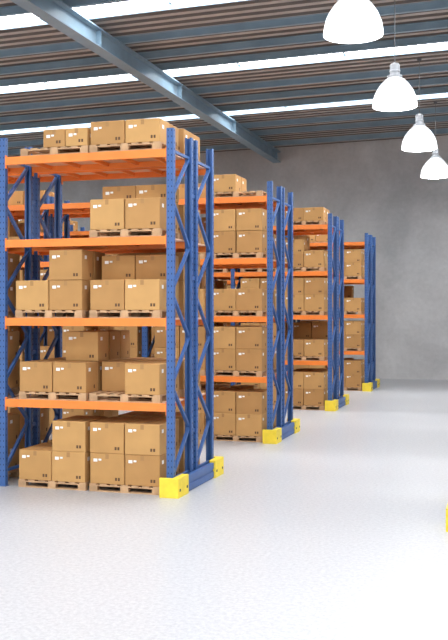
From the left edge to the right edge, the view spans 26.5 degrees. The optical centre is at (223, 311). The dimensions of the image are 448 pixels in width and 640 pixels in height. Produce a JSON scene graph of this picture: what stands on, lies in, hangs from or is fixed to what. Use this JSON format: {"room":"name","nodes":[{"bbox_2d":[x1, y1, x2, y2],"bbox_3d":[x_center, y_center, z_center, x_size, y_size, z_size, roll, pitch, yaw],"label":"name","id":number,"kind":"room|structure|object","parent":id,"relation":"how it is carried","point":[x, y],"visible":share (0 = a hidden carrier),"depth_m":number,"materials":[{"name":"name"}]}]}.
{"room":"warehouse","nodes":[
{"label":"warehouse","id":0,"kind":"room"},
{"bbox_2d":[0,378,447,639],"bbox_3d":[-1.009,3.050,17.246,44.000,0.200,52.400,0,0,17],"label":"floor","id":1,"kind":"structure","parent":0,"point":[335,529],"depth_m":12.11,"materials":[{"name":"concrete"}]},
{"bbox_2d":[8,413,19,479],"bbox_3d":[-4.385,2.383,16.802,1.240,1.134,0.940,0,0,17],"label":"cardboard boxes","id":2,"kind":"object","parent":1,"relation":"on","point":[13,418],"visible":0.38,"depth_m":16.88,"materials":[{"name":"brown cardboard"}]},
{"bbox_2d":[10,407,48,449],"bbox_3d":[-4.050,2.383,17.902,1.240,1.134,0.940,0,0,17],"label":"cardboard boxes","id":3,"kind":"object","parent":1,"relation":"on","point":[44,412],"visible":0.12,"depth_m":17.88,"materials":[{"name":"brown cardboard"}]},
{"bbox_2d":[18,415,107,490],"bbox_3d":[-2.740,2.383,16.300,1.240,1.134,0.940,0,0,17],"label":"cardboard boxes","id":4,"kind":"object","parent":1,"relation":"on","point":[65,460],"visible":0.79,"depth_m":15.81,"materials":[{"name":"brown cardboard"}]},
{"bbox_2d":[49,408,99,433],"bbox_3d":[-3.804,2.383,23.400,1.240,1.134,0.940,0,0,17],"label":"cardboard boxes","id":5,"kind":"object","parent":1,"relation":"on","point":[66,413],"visible":0.16,"depth_m":22.95,"materials":[{"name":"brown cardboard"}]},
{"bbox_2d":[100,410,118,417],"bbox_3d":[-3.468,2.383,24.500,1.240,1.134,0.940,0,0,17],"label":"cardboard boxes","id":6,"kind":"object","parent":1,"relation":"on","point":[110,413],"visible":0.02,"depth_m":24.20,"materials":[{"name":"brown cardboard"}]},
{"bbox_2d":[0,128,223,498],"bbox_3d":[-3.392,0.000,17.100,6.346,5.900,2.450,0,0,17],"label":"rack","id":7,"kind":"object","parent":1,"relation":"on","point":[169,163],"visible":0.88,"depth_m":16.13,"materials":[{"name":"metal"}]},
{"bbox_2d":[8,331,19,395],"bbox_3d":[-4.385,0.903,16.802,1.240,1.134,0.940,0,0,17],"label":"cardboard boxes","id":8,"kind":"object","parent":7,"relation":"in","point":[13,336],"visible":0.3,"depth_m":16.87,"materials":[{"name":"brown cardboard"}]},
{"bbox_2d":[8,253,19,317],"bbox_3d":[-4.385,-0.467,16.802,1.240,1.134,0.940,0,0,17],"label":"cardboard boxes","id":9,"kind":"object","parent":7,"relation":"in","point":[13,259],"visible":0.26,"depth_m":16.84,"materials":[{"name":"brown cardboard"}]},
{"bbox_2d":[20,127,90,155],"bbox_3d":[-2.702,-2.836,16.289,1.240,0.432,0.940,0,0,17],"label":"cardboard boxes","id":10,"kind":"object","parent":7,"relation":"on","point":[68,140],"visible":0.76,"depth_m":15.81,"materials":[{"name":"brown cardboard"}]},
{"bbox_2d":[15,250,104,317],"bbox_3d":[-2.798,-0.467,16.318,1.240,1.134,0.940,0,0,17],"label":"cardboard boxes","id":11,"kind":"object","parent":7,"relation":"in","point":[67,289],"visible":0.88,"depth_m":15.86,"materials":[{"name":"brown cardboard"}]},
{"bbox_2d":[19,331,108,400],"bbox_3d":[-2.731,0.903,16.297,1.240,1.134,0.940,0,0,17],"label":"cardboard boxes","id":12,"kind":"object","parent":7,"relation":"in","point":[80,374],"visible":0.95,"depth_m":15.97,"materials":[{"name":"brown cardboard"}]},
{"bbox_2d":[49,330,129,360],"bbox_3d":[-2.462,0.903,17.418,1.240,1.134,0.940,0,0,17],"label":"cardboard boxes","id":13,"kind":"object","parent":7,"relation":"in","point":[119,340],"visible":0.19,"depth_m":17.19,"materials":[{"name":"brown cardboard"}]},
{"bbox_2d":[89,255,178,317],"bbox_3d":[-1.487,-0.427,15.918,1.240,1.054,0.940,0,0,17],"label":"cardboard boxes","id":14,"kind":"object","parent":7,"relation":"in","point":[130,286],"visible":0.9,"depth_m":15.60,"materials":[{"name":"brown cardboard"}]},
{"bbox_2d":[89,184,179,238],"bbox_3d":[-1.487,-1.672,15.918,1.240,0.904,0.940,0,0,17],"label":"cardboard boxes","id":15,"kind":"object","parent":7,"relation":"in","point":[139,210],"visible":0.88,"depth_m":15.54,"materials":[{"name":"brown cardboard"}]},
{"bbox_2d":[89,360,179,402],"bbox_3d":[-1.487,1.154,15.918,1.240,0.632,0.940,0,0,17],"label":"cardboard boxes","id":16,"kind":"object","parent":7,"relation":"in","point":[128,380],"visible":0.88,"depth_m":15.48,"materials":[{"name":"brown cardboard"}]},
{"bbox_2d":[89,118,179,152],"bbox_3d":[-1.487,-2.876,15.918,1.240,0.511,0.940,0,0,17],"label":"cardboard boxes","id":17,"kind":"object","parent":7,"relation":"on","point":[135,134],"visible":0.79,"depth_m":15.49,"materials":[{"name":"brown cardboard"}]},
{"bbox_2d":[118,252,200,317],"bbox_3d":[-1.152,-0.467,17.018,1.240,1.134,0.940,0,0,17],"label":"cardboard boxes","id":18,"kind":"object","parent":7,"relation":"in","point":[180,255],"visible":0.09,"depth_m":16.43,"materials":[{"name":"brown cardboard"}]},
{"bbox_2d":[120,357,200,396],"bbox_3d":[-1.152,1.154,17.018,1.240,0.632,0.940,0,0,17],"label":"cardboard boxes","id":19,"kind":"object","parent":7,"relation":"in","point":[182,367],"visible":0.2,"depth_m":16.46,"materials":[{"name":"brown cardboard"}]},
{"bbox_2d":[178,129,200,161],"bbox_3d":[-1.152,-2.896,17.018,1.240,0.552,0.940,0,0,17],"label":"cardboard boxes","id":20,"kind":"object","parent":7,"relation":"on","point":[182,133],"visible":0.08,"depth_m":16.44,"materials":[{"name":"brown cardboard"}]},
{"bbox_2d":[178,205,200,243],"bbox_3d":[-1.152,-1.536,17.018,1.240,0.632,0.940,0,0,17],"label":"cardboard boxes","id":21,"kind":"object","parent":7,"relation":"in","point":[181,208],"visible":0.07,"depth_m":16.42,"materials":[{"name":"brown cardboard"}]},
{"bbox_2d":[89,416,178,494],"bbox_3d":[-1.487,2.383,15.918,1.240,1.134,0.940,0,0,17],"label":"cardboard boxes","id":22,"kind":"object","parent":1,"relation":"on","point":[127,453],"visible":0.9,"depth_m":15.49,"materials":[{"name":"brown cardboard"}]},
{"bbox_2d":[8,181,299,443],"bbox_3d":[-4.398,0.000,24.183,12.406,5.900,2.450,0,0,17],"label":"rack","id":23,"kind":"object","parent":1,"relation":"on","point":[277,205],"visible":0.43,"depth_m":22.35,"materials":[{"name":"metal"}]},
{"bbox_2d":[8,326,24,361],"bbox_3d":[-5.391,0.903,23.885,1.240,1.134,0.940,0,0,17],"label":"cardboard boxes","id":24,"kind":"object","parent":23,"relation":"in","point":[10,328],"visible":0.09,"depth_m":23.38,"materials":[{"name":"brown cardboard"}]},
{"bbox_2d":[9,270,24,315],"bbox_3d":[-5.391,-0.467,23.885,1.240,1.134,0.940,0,0,17],"label":"cardboard boxes","id":25,"kind":"object","parent":23,"relation":"in","point":[22,272],"visible":0.02,"depth_m":23.28,"materials":[{"name":"brown cardboard"}]},
{"bbox_2d":[8,218,40,261],"bbox_3d":[-5.391,-1.787,23.885,1.240,1.134,0.940,0,0,17],"label":"cardboard boxes","id":26,"kind":"object","parent":23,"relation":"in","point":[12,235],"visible":0.12,"depth_m":23.93,"materials":[{"name":"brown cardboard"}]},
{"bbox_2d":[8,190,53,204],"bbox_3d":[-5.056,-2.876,24.985,1.240,0.511,0.940,0,0,17],"label":"cardboard boxes","id":27,"kind":"object","parent":23,"relation":"on","point":[18,197],"visible":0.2,"depth_m":24.59,"materials":[{"name":"brown cardboard"}]},
{"bbox_2d":[18,326,43,345],"bbox_3d":[-5.056,0.903,24.985,1.240,1.134,0.940,0,0,17],"label":"cardboard boxes","id":28,"kind":"object","parent":23,"relation":"in","point":[21,332],"visible":0.1,"depth_m":24.55,"materials":[{"name":"brown cardboard"}]},
{"bbox_2d":[18,223,43,260],"bbox_3d":[-5.056,-1.787,24.985,1.240,1.134,0.940,0,0,17],"label":"cardboard boxes","id":29,"kind":"object","parent":23,"relation":"in","point":[21,226],"visible":0.04,"depth_m":25.07,"materials":[{"name":"brown cardboard"}]},
{"bbox_2d":[40,269,66,315],"bbox_3d":[-3.804,-0.467,23.400,1.240,1.134,0.940,0,0,17],"label":"cardboard boxes","id":30,"kind":"object","parent":23,"relation":"in","point":[42,272],"visible":0.02,"depth_m":23.10,"materials":[{"name":"brown cardboard"}]},
{"bbox_2d":[40,326,97,359],"bbox_3d":[-3.804,0.903,23.400,1.240,1.134,0.940,0,0,17],"label":"cardboard boxes","id":31,"kind":"object","parent":23,"relation":"in","point":[50,332],"visible":0.18,"depth_m":23.03,"materials":[{"name":"brown cardboard"}]},
{"bbox_2d":[98,326,150,357],"bbox_3d":[-2.494,0.903,23.000,1.240,1.134,0.940,0,0,17],"label":"cardboard boxes","id":32,"kind":"object","parent":23,"relation":"in","point":[135,331],"visible":0.11,"depth_m":22.46,"materials":[{"name":"brown cardboard"}]},
{"bbox_2d":[155,326,205,375],"bbox_3d":[-0.906,0.903,22.515,1.240,1.134,0.940,0,0,17],"label":"cardboard boxes","id":33,"kind":"object","parent":23,"relation":"in","point":[160,332],"visible":0.26,"depth_m":22.09,"materials":[{"name":"brown cardboard"}]},
{"bbox_2d":[178,183,205,198],"bbox_3d":[-0.570,-2.876,23.615,1.240,0.511,0.940,0,0,17],"label":"cardboard boxes","id":34,"kind":"object","parent":23,"relation":"on","point":[181,187],"visible":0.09,"depth_m":23.25,"materials":[{"name":"brown cardboard"}]},
{"bbox_2d":[198,232,205,258],"bbox_3d":[-0.906,-1.536,22.515,1.240,0.632,0.940,0,0,17],"label":"cardboard boxes","id":35,"kind":"object","parent":23,"relation":"in","point":[202,254],"visible":0.05,"depth_m":21.91,"materials":[{"name":"brown cardboard"}]},
{"bbox_2d":[200,289,205,315],"bbox_3d":[-0.906,-0.216,22.515,1.240,0.632,0.940,0,0,17],"label":"cardboard boxes","id":36,"kind":"object","parent":23,"relation":"in","point":[202,291],"visible":0.08,"depth_m":21.91,"materials":[{"name":"brown cardboard"}]},
{"bbox_2d":[200,270,205,288],"bbox_3d":[-0.570,-0.467,23.615,1.240,1.134,0.940,0,0,17],"label":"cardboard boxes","id":37,"kind":"object","parent":23,"relation":"in","point":[203,280],"visible":0.02,"depth_m":23.83,"materials":[{"name":"brown cardboard"}]},
{"bbox_2d":[202,217,205,231],"bbox_3d":[-0.570,-1.787,23.615,1.240,1.134,0.940,0,0,17],"label":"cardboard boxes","id":38,"kind":"object","parent":23,"relation":"in","point":[203,218],"visible":0.02,"depth_m":23.59,"materials":[{"name":"brown cardboard"}]},
{"bbox_2d":[214,326,266,376],"bbox_3d":[0.405,0.903,22.116,1.240,1.134,0.940,0,0,17],"label":"cardboard boxes","id":39,"kind":"object","parent":23,"relation":"in","point":[239,350],"visible":0.87,"depth_m":21.67,"materials":[{"name":"brown cardboard"}]},
{"bbox_2d":[214,208,266,258],"bbox_3d":[0.405,-1.787,22.116,1.240,1.134,0.940,0,0,17],"label":"cardboard boxes","id":40,"kind":"object","parent":23,"relation":"in","point":[238,233],"visible":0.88,"depth_m":21.67,"materials":[{"name":"brown cardboard"}]},
{"bbox_2d":[214,289,266,315],"bbox_3d":[0.405,-0.216,22.116,1.240,0.632,0.940,0,0,17],"label":"cardboard boxes","id":41,"kind":"object","parent":23,"relation":"in","point":[241,302],"visible":0.91,"depth_m":21.68,"materials":[{"name":"brown cardboard"}]},
{"bbox_2d":[214,174,266,197],"bbox_3d":[0.405,-2.886,22.116,1.240,0.532,0.940,0,0,17],"label":"cardboard boxes","id":42,"kind":"object","parent":23,"relation":"on","point":[227,185],"visible":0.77,"depth_m":21.77,"materials":[{"name":"brown cardboard"}]},
{"bbox_2d":[227,290,275,315],"bbox_3d":[0.740,-0.216,23.215,1.240,0.632,0.940,0,0,17],"label":"cardboard boxes","id":43,"kind":"object","parent":23,"relation":"in","point":[274,291],"visible":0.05,"depth_m":22.72,"materials":[{"name":"brown cardboard"}]},
{"bbox_2d":[227,325,275,373],"bbox_3d":[0.740,0.903,23.215,1.240,1.134,0.940,0,0,17],"label":"cardboard boxes","id":44,"kind":"object","parent":23,"relation":"in","point":[274,357],"visible":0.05,"depth_m":22.71,"materials":[{"name":"brown cardboard"}]},
{"bbox_2d":[227,234,275,259],"bbox_3d":[0.740,-1.536,23.215,1.240,0.632,0.940,0,0,17],"label":"wooden pallet","id":45,"kind":"object","parent":23,"relation":"in","point":[274,236],"visible":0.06,"depth_m":22.65,"materials":[{"name":"brown wood"}]},
{"bbox_2d":[118,411,199,473],"bbox_3d":[-1.152,2.383,17.018,1.240,1.134,0.940,0,0,17],"label":"cardboard boxes","id":46,"kind":"object","parent":1,"relation":"on","point":[145,414],"visible":0.09,"depth_m":16.67,"materials":[{"name":"brown cardboard"}]},
{"bbox_2d":[40,213,348,410],"bbox_3d":[-2.261,0.000,31.184,12.406,5.900,2.450,0,0,17],"label":"rack","id":47,"kind":"object","parent":1,"relation":"on","point":[333,231],"visible":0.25,"depth_m":29.25,"materials":[{"name":"blue metal"}]},
{"bbox_2d":[18,219,62,231],"bbox_3d":[-6.152,-2.886,31.770,1.240,0.532,0.940,0,0,17],"label":"cardboard boxes","id":48,"kind":"object","parent":47,"relation":"on","point":[19,221],"visible":0.08,"depth_m":31.49,"materials":[{"name":"brown cardboard"}]},
{"bbox_2d":[63,221,77,231],"bbox_3d":[-5.816,-2.886,32.870,1.240,0.532,0.940,0,0,17],"label":"cardboard boxes","id":49,"kind":"object","parent":47,"relation":"on","point":[74,223],"visible":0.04,"depth_m":32.87,"materials":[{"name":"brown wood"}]},
{"bbox_2d":[151,326,154,357],"bbox_3d":[-1.667,0.903,30.401,1.240,1.134,0.940,0,0,17],"label":"cardboard boxes","id":50,"kind":"object","parent":47,"relation":"in","point":[152,327],"visible":0.03,"depth_m":30.10,"materials":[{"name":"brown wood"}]},
{"bbox_2d":[200,269,235,272],"bbox_3d":[-0.356,-1.787,30.001,1.240,1.134,0.940,0,0,17],"label":"wooden pallet","id":51,"kind":"object","parent":47,"relation":"in","point":[215,270],"visible":0.06,"depth_m":29.47,"materials":[{"name":"brown wood"}]},
{"bbox_2d":[214,322,226,325],"bbox_3d":[-0.021,0.903,31.101,1.240,1.134,0.940,0,0,17],"label":"cardboard boxes","id":52,"kind":"object","parent":47,"relation":"in","point":[218,323],"visible":0.05,"depth_m":31.16,"materials":[{"name":"brown cardboard"}]},
{"bbox_2d":[217,280,226,288],"bbox_3d":[-0.021,-0.467,31.101,1.240,1.134,0.940,0,0,17],"label":"cardboard boxes","id":53,"kind":"object","parent":47,"relation":"in","point":[221,284],"visible":0.05,"depth_m":31.16,"materials":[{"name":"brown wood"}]},
{"bbox_2d":[241,278,275,289],"bbox_3d":[1.231,-0.467,29.517,1.240,1.134,0.940,0,0,17],"label":"cardboard boxes","id":54,"kind":"object","parent":47,"relation":"in","point":[246,283],"visible":0.14,"depth_m":29.12,"materials":[{"name":"brown cardboard"}]},
{"bbox_2d":[240,237,285,271],"bbox_3d":[1.231,-1.787,29.517,1.240,1.134,0.940,0,0,17],"label":"wooden pallet","id":55,"kind":"object","parent":47,"relation":"in","point":[244,269],"visible":0.08,"depth_m":29.24,"materials":[{"name":"brown wood"}]},
{"bbox_2d":[241,323,285,345],"bbox_3d":[1.231,0.903,29.517,1.240,1.134,0.940,0,0,17],"label":"cardboard boxes","id":56,"kind":"object","parent":47,"relation":"in","point":[251,324],"visible":0.16,"depth_m":29.06,"materials":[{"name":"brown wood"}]},
{"bbox_2d":[255,322,293,338],"bbox_3d":[1.567,0.903,30.616,1.240,1.134,0.940,0,0,17],"label":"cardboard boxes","id":57,"kind":"object","parent":47,"relation":"in","point":[255,322],"visible":0.04,"depth_m":30.02,"materials":[{"name":"brown cardboard"}]},
{"bbox_2d":[285,278,327,314],"bbox_3d":[2.542,-0.467,29.116,1.240,1.134,0.940,0,0,17],"label":"cardboard boxes","id":58,"kind":"object","parent":47,"relation":"in","point":[310,295],"visible":0.84,"depth_m":28.66,"materials":[{"name":"brown cardboard"}]},
{"bbox_2d":[285,235,327,271],"bbox_3d":[2.542,-1.787,29.116,1.240,1.134,0.940,0,0,17],"label":"cardboard boxes","id":59,"kind":"object","parent":47,"relation":"in","point":[304,260],"visible":0.8,"depth_m":28.71,"materials":[{"name":"brown cardboard"}]},
{"bbox_2d":[285,339,327,360],"bbox_3d":[2.542,1.154,29.116,1.240,0.632,0.940,0,0,17],"label":"cardboard boxes","id":60,"kind":"object","parent":47,"relation":"in","point":[303,349],"visible":0.84,"depth_m":28.66,"materials":[{"name":"brown cardboard"}]},
{"bbox_2d":[285,207,328,225],"bbox_3d":[2.542,-2.886,29.116,1.240,0.532,0.940,0,0,17],"label":"cardboard boxes","id":61,"kind":"object","parent":47,"relation":"on","point":[310,215],"visible":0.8,"depth_m":28.64,"materials":[{"name":"brown cardboard"}]},
{"bbox_2d":[293,322,332,358],"bbox_3d":[2.877,0.903,30.216,1.240,1.134,0.940,0,0,17],"label":"cardboard boxes","id":62,"kind":"object","parent":47,"relation":"in","point":[301,330],"visible":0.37,"depth_m":29.81,"materials":[{"name":"brown cardboard"}]},
{"bbox_2d":[295,279,332,314],"bbox_3d":[2.877,-0.467,30.216,1.240,1.134,0.940,0,0,17],"label":"wooden pallet","id":63,"kind":"object","parent":47,"relation":"in","point":[296,313],"visible":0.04,"depth_m":29.92,"materials":[{"name":"brown wood"}]},
{"bbox_2d":[175,387,215,439],"bbox_3d":[-0.906,2.383,22.515,1.240,1.134,0.940,0,0,17],"label":"cardboard boxes","id":64,"kind":"object","parent":1,"relation":"on","point":[203,389],"visible":0.07,"depth_m":21.93,"materials":[{"name":"brown cardboard"}]},
{"bbox_2d":[200,384,229,388],"bbox_3d":[-0.570,2.383,23.615,1.240,1.134,0.940,0,0,17],"label":"cardboard boxes","id":65,"kind":"object","parent":1,"relation":"on","point":[217,386],"visible":0.02,"depth_m":23.49,"materials":[{"name":"brown cardboard"}]},
{"bbox_2d":[217,382,236,384],"bbox_3d":[-0.021,2.383,31.101,1.240,1.134,0.940,0,0,17],"label":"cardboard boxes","id":66,"kind":"object","parent":1,"relation":"on","point":[217,382],"visible":0.02,"depth_m":30.84,"materials":[{"name":"brown cardboard"}]},
{"bbox_2d":[214,388,266,441],"bbox_3d":[0.405,2.383,22.116,1.240,1.134,0.940,0,0,17],"label":"cardboard boxes","id":67,"kind":"object","parent":1,"relation":"on","point":[239,413],"visible":0.91,"depth_m":21.68,"materials":[{"name":"brown cardboard"}]},
{"bbox_2d":[230,384,275,427],"bbox_3d":[0.740,2.383,23.215,1.240,1.134,0.940,0,0,17],"label":"cardboard boxes","id":68,"kind":"object","parent":1,"relation":"on","point":[235,385],"visible":0.07,"depth_m":23.32,"materials":[{"name":"brown cardboard"}]},
{"bbox_2d":[241,381,275,405],"bbox_3d":[1.231,2.383,29.517,1.240,1.134,0.940,0,0,17],"label":"cardboard boxes","id":69,"kind":"object","parent":1,"relation":"on","point":[261,385],"visible":0.16,"depth_m":29.03,"materials":[{"name":"brown cardboard"}]},
{"bbox_2d":[216,233,379,391],"bbox_3d":[-1.573,0.000,38.627,15.436,5.900,2.450,0,0,17],"label":"rack","id":70,"kind":"object","parent":1,"relation":"on","point":[369,244],"visible":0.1,"depth_m":36.28,"materials":[{"name":"blue metal"}]},
{"bbox_2d":[217,279,238,280],"bbox_3d":[0.471,-1.787,37.402,1.240,1.134,0.940,0,0,17],"label":"wooden pallet","id":71,"kind":"object","parent":70,"relation":"in","point":[217,279],"visible":0.04,"depth_m":37.10,"materials":[{"name":"brown wood"}]},
{"bbox_2d":[300,320,332,321],"bbox_3d":[3.704,0.903,37.617,1.240,1.134,0.940,0,0,17],"label":"wooden pallet","id":72,"kind":"object","parent":70,"relation":"in","point":[302,320],"visible":0.1,"depth_m":37.67,"materials":[{"name":"brown wood"}]},
{"bbox_2d":[307,235,327,242],"bbox_3d":[3.704,-2.876,37.617,1.240,0.511,0.940,0,0,17],"label":"cardboard boxes","id":73,"kind":"object","parent":70,"relation":"on","point":[313,238],"visible":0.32,"depth_m":37.13,"materials":[{"name":"brown cardboard"}]},
{"bbox_2d":[339,286,355,313],"bbox_3d":[5.015,-0.467,37.218,1.240,1.134,0.940,0,0,17],"label":"cardboard boxes","id":74,"kind":"object","parent":70,"relation":"in","point":[348,290],"visible":0.09,"depth_m":37.29,"materials":[{"name":"brown cardboard"}]},
{"bbox_2d":[332,249,364,279],"bbox_3d":[4.679,-1.787,36.118,1.240,1.134,0.940,0,0,17],"label":"cardboard boxes","id":75,"kind":"object","parent":70,"relation":"in","point":[354,259],"visible":0.64,"depth_m":35.62,"materials":[{"name":"brown cardboard"}]},
{"bbox_2d":[332,321,364,350],"bbox_3d":[4.679,0.903,36.118,1.240,1.134,0.940,0,0,17],"label":"cardboard boxes","id":76,"kind":"object","parent":70,"relation":"in","point":[354,331],"visible":0.69,"depth_m":35.61,"materials":[{"name":"brown cardboard"}]},
{"bbox_2d":[339,298,364,314],"bbox_3d":[4.679,-0.216,36.118,1.240,0.632,0.940,0,0,17],"label":"cardboard boxes","id":77,"kind":"object","parent":70,"relation":"in","point":[350,304],"visible":0.72,"depth_m":35.61,"materials":[{"name":"brown cardboard"}]},
{"bbox_2d":[285,370,327,409],"bbox_3d":[2.542,2.383,29.116,1.240,1.134,0.940,0,0,17],"label":"cardboard boxes","id":78,"kind":"object","parent":1,"relation":"on","point":[310,388],"visible":0.78,"depth_m":28.65,"materials":[{"name":"brown cardboard"}]},
{"bbox_2d":[294,365,327,369],"bbox_3d":[3.369,2.383,36.518,1.240,1.134,0.940,0,0,17],"label":"cardboard boxes","id":79,"kind":"object","parent":1,"relation":"on","point":[295,366],"visible":0.02,"depth_m":36.08,"materials":[{"name":"brown cardboard"}]},
{"bbox_2d":[295,368,332,405],"bbox_3d":[2.877,2.383,30.216,1.240,1.134,0.940,0,0,17],"label":"cardboard boxes","id":80,"kind":"object","parent":1,"relation":"on","point":[309,369],"visible":0.09,"depth_m":30.24,"materials":[{"name":"brown cardboard"}]},
{"bbox_2d":[332,359,364,390],"bbox_3d":[4.679,2.383,36.118,1.240,1.134,0.940,0,0,17],"label":"cardboard boxes","id":81,"kind":"object","parent":1,"relation":"on","point":[354,369],"visible":0.66,"depth_m":35.61,"materials":[{"name":"brown cardboard"}]},
{"bbox_2d":[446,504,447,531],"bbox_3d":[4.974,0.000,13.417,3.442,5.900,2.450,0,0,17],"label":"rack","id":82,"kind":"object","parent":1,"relation":"on","point":[447,504],"visible":1,"depth_m":12.74,"materials":[{"name":"yellow metal"}]},
{"bbox_2d":[0,0,447,156],"bbox_3d":[-1.009,-7.690,17.246,44.000,1.000,52.400,0,0,17],"label":"ceiling","id":83,"kind":"structure","parent":0,"point":[251,10],"depth_m":29.39,"materials":[{"name":"grey metal"}]},
{"bbox_2d":[0,0,248,29],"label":"window","id":84,"kind":"structure","parent":83,"relation":"attached to","point":[136,6],"depth_m":23.95,"materials":[{"name":"glass"},{"name":"translucent plastic"}]},
{"bbox_2d":[10,0,280,162],"bbox_3d":[-5.217,-7.092,18.531,0.360,0.507,52.400,0,0,17],"label":"roof beam","id":85,"kind":"structure","parent":83,"relation":"attached to","point":[55,13],"depth_m":27.26,"materials":[{"name":"grey metal"}]},
{"bbox_2d":[0,42,447,93],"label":"window","id":86,"kind":"structure","parent":83,"relation":"attached to","point":[437,46],"depth_m":29.52,"materials":[{"name":"grey glass"}]},
{"bbox_2d":[0,93,447,134],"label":"window","id":87,"kind":"structure","parent":83,"relation":"attached to","point":[441,95],"depth_m":35.84,"materials":[{"name":"grey glass"}]},
{"bbox_2d":[323,0,383,43],"bbox_3d":[2.313,-6.296,16.995,1.070,2.797,1.070,0,0,17],"label":"pendant lamp","id":88,"kind":"object","parent":83,"relation":"hanging from","point":[348,21],"visible":1,"depth_m":16.65,"materials":[{"name":"grey metal"}]},
{"bbox_2d":[326,27,380,42],"bbox_3d":[2.313,-4.929,16.995,0.980,0.062,0.980,0,0,17],"label":"diffuser","id":89,"kind":"object","parent":88,"relation":"attached to","point":[333,34],"depth_m":16.86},
{"bbox_2d":[372,0,416,111],"bbox_3d":[4.123,-6.296,22.925,1.070,2.797,1.070,0,0,17],"label":"pendant lamp","id":90,"kind":"object","parent":83,"relation":"hanging from","point":[395,93],"visible":1,"depth_m":22.63,"materials":[{"name":"grey metal"}]},
{"bbox_2d":[374,102,415,110],"bbox_3d":[4.123,-4.929,22.925,0.980,0.062,0.980,0,0,17],"label":"diffuser","id":91,"kind":"object","parent":90,"relation":"attached to","point":[380,106],"depth_m":22.76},
{"bbox_2d":[401,58,436,151],"bbox_3d":[5.933,-6.296,28.855,1.070,2.797,1.070,0,0,17],"label":"pendant lamp","id":92,"kind":"object","parent":83,"relation":"hanging from","point":[419,138],"visible":1,"depth_m":28.57,"materials":[{"name":"grey metal"}]},
{"bbox_2d":[403,146,435,151],"bbox_3d":[5.933,-4.929,28.855,0.980,0.062,0.980,0,0,17],"label":"diffuser","id":93,"kind":"object","parent":92,"relation":"attached to","point":[405,148],"depth_m":28.69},
{"bbox_2d":[421,101,447,178],"bbox_3d":[7.743,-6.296,34.785,1.070,2.797,1.070,0,0,17],"label":"pendant lamp","id":94,"kind":"object","parent":83,"relation":"hanging from","point":[435,167],"visible":0.97,"depth_m":34.48,"materials":[{"name":"grey metal"}]},
{"bbox_2d":[423,175,447,178],"bbox_3d":[7.743,-4.929,34.785,0.980,0.062,0.980,0,0,17],"label":"diffuser","id":95,"kind":"object","parent":94,"relation":"attached to","point":[424,176],"depth_m":34.65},
{"bbox_2d":[8,135,447,379],"bbox_3d":[6.684,-2.800,42.448,44.000,11.900,0.300,0,0,17],"label":"wall","id":96,"kind":"structure","parent":0,"point":[378,189],"depth_m":42.13,"materials":[{"name":"concrete"}]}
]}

